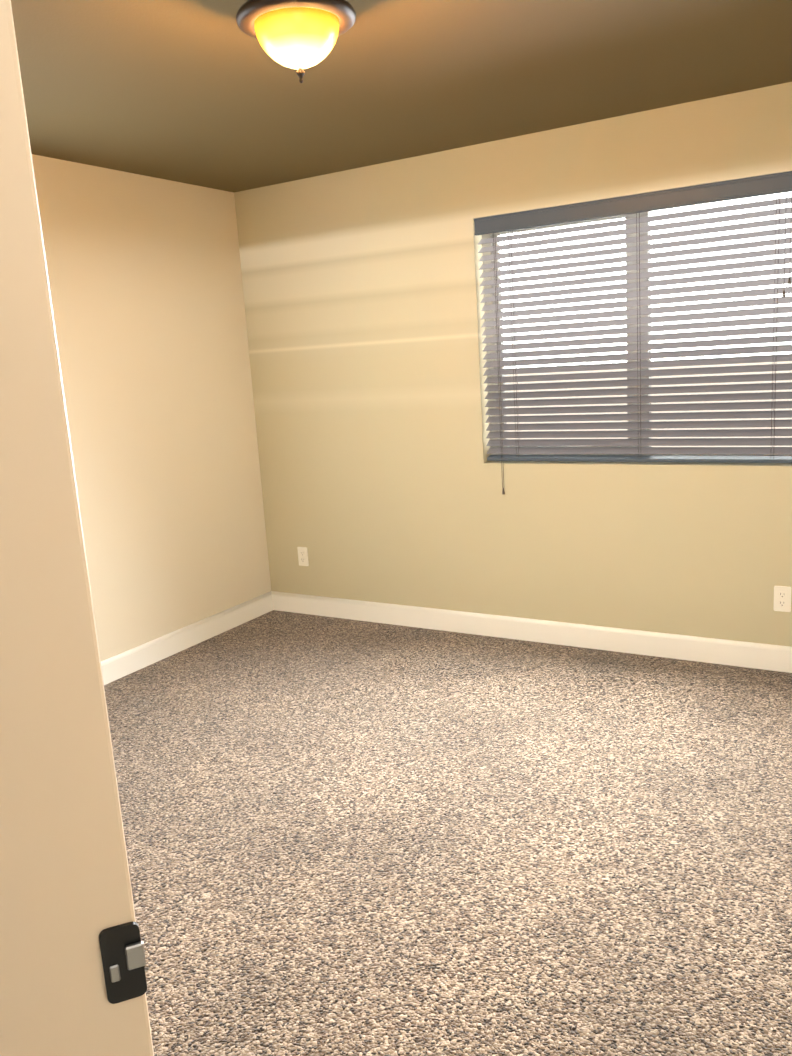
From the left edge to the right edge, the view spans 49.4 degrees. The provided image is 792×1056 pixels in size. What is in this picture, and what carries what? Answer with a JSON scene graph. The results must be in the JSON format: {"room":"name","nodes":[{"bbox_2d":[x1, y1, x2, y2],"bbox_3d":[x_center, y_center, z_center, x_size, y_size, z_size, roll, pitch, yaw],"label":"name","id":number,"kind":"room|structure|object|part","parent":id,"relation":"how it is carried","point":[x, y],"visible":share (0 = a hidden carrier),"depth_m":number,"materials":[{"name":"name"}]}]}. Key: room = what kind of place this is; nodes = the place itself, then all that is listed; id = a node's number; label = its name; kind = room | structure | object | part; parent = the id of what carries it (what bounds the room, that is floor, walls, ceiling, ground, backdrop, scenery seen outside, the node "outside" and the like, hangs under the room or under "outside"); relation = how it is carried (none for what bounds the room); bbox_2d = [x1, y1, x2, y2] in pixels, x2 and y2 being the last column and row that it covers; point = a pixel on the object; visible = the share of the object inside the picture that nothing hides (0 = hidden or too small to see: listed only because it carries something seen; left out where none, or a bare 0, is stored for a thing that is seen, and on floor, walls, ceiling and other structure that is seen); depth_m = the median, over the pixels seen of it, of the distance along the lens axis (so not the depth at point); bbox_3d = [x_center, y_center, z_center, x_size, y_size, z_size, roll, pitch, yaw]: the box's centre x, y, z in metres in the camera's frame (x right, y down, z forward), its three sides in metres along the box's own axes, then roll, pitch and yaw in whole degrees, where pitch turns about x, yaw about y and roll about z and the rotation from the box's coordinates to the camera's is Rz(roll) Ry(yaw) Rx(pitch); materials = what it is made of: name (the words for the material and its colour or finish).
{"room":"empty bedroom","nodes":[
{"label":"empty bedroom","id":0,"kind":"room"},
{"bbox_2d":[32,154,270,660],"bbox_3d":[-1.971,-0.277,3.365,0.160,2.440,4.520,3,13,31],"label":"wall","id":1,"kind":"structure","parent":0,"point":[146,285],"depth_m":4.41,"materials":[{"name":"beige paint"}]},
{"bbox_2d":[101,592,272,684],"bbox_3d":[-1.828,0.864,3.541,0.014,0.117,4.186,3,13,31],"label":"baseboard","id":2,"kind":"structure","parent":1,"relation":"attached to","point":[123,664],"depth_m":4.64,"materials":[{"name":"white paint"}]},
{"bbox_2d":[11,0,791,191],"bbox_3d":[-0.179,-1.428,2.004,4.520,0.120,4.520,3,13,31],"label":"ceiling","id":3,"kind":"structure","parent":0,"point":[207,93],"depth_m":3.03,"materials":[{"name":"brown paint"}]},
{"bbox_2d":[236,0,355,82],"bbox_3d":[-0.256,-1.286,2.240,0.310,0.241,0.310,3,13,31],"label":"ceiling light fixture","id":4,"kind":"object","parent":3,"relation":"attached to","point":[300,35],"visible":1,"depth_m":2.17,"materials":[{"name":"yellow glass"}]},
{"bbox_3d":[-0.254,-1.257,2.246,0.220,0.108,0.220,3,13,31],"label":"lamp shade","id":5,"kind":"part","parent":4,"relation":"part of","materials":[{"name":"orange glass"}]},
{"bbox_2d":[104,610,791,1055],"bbox_3d":[-0.019,1.078,2.503,4.520,0.120,4.520,3,13,31],"label":"floor","id":6,"kind":"structure","parent":0,"point":[354,838],"depth_m":2.65,"materials":[{"name":"carpet"}]},
{"bbox_2d":[234,82,791,646],"bbox_3d":[1.010,-0.609,4.080,4.520,2.440,0.160,3,13,31],"label":"wall","id":7,"kind":"structure","parent":0,"point":[382,478],"depth_m":4.38,"materials":[{"name":"beige paint"}]},
{"bbox_2d":[297,547,308,565],"bbox_3d":[-0.552,0.169,5.112,0.070,0.114,0.008,3,13,31],"label":"electrical outlet","id":8,"kind":"object","parent":7,"relation":"attached to","point":[303,556],"visible":1,"depth_m":5.11,"materials":[{"name":"beige plastic"}]},
{"bbox_2d":[271,591,791,672],"bbox_3d":[1.038,0.544,4.233,4.200,0.117,0.014,3,13,31],"label":"baseboard","id":9,"kind":"structure","parent":7,"relation":"attached to","point":[730,652],"depth_m":4.37,"materials":[{"name":"white paint"}]},
{"bbox_2d":[482,192,791,462],"bbox_3d":[1.124,-0.900,3.992,1.519,1.189,0.055,3,13,31],"label":"window","id":10,"kind":"structure","parent":7,"relation":"in","point":[627,216],"depth_m":4.00,"materials":[{"name":"glass"}]},
{"bbox_2d":[474,171,791,493],"bbox_3d":[1.083,-0.806,3.931,1.514,1.343,0.092,3,13,31],"label":"window blind","id":11,"kind":"object","parent":10,"relation":"attached to","point":[768,184],"visible":1,"depth_m":3.90,"materials":[{"name":"grey plastic"}]},
{"bbox_2d":[773,586,791,611],"bbox_3d":[1.695,0.311,3.782,0.070,0.114,0.008,3,13,31],"label":"electrical outlet","id":12,"kind":"object","parent":7,"relation":"attached to","point":[782,598],"visible":1,"depth_m":3.78,"materials":[{"name":"beige plastic"}]},
{"bbox_3d":[-1.207,0.259,0.427,4.520,2.440,0.160,3,13,31],"label":"wall","id":13,"kind":"structure","parent":0,"visible":0},
{"bbox_2d":[0,0,153,1055],"bbox_3d":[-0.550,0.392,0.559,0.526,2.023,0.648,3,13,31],"label":"door leaf","id":14,"kind":"structure","parent":13,"relation":"in","point":[73,982],"depth_m":0.63,"materials":[{"name":"beige paint"}]},
{"label":"outside","id":15,"kind":"structure","parent":0,"visible":0},
{"bbox_2d":[499,192,791,368],"bbox_3d":[3.811,-2.336,7.854,7.000,6.000,0.020,3,13,31],"label":"sky","id":16,"kind":"structure","parent":15,"point":[723,203],"depth_m":8.51,"materials":[{"name":"white"}]},
{"bbox_2d":[505,361,791,446],"bbox_3d":[2.918,-0.115,6.554,7.000,2.270,0.050,3,13,31],"label":"fence","id":17,"kind":"object","parent":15,"point":[718,365],"depth_m":6.78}
]}

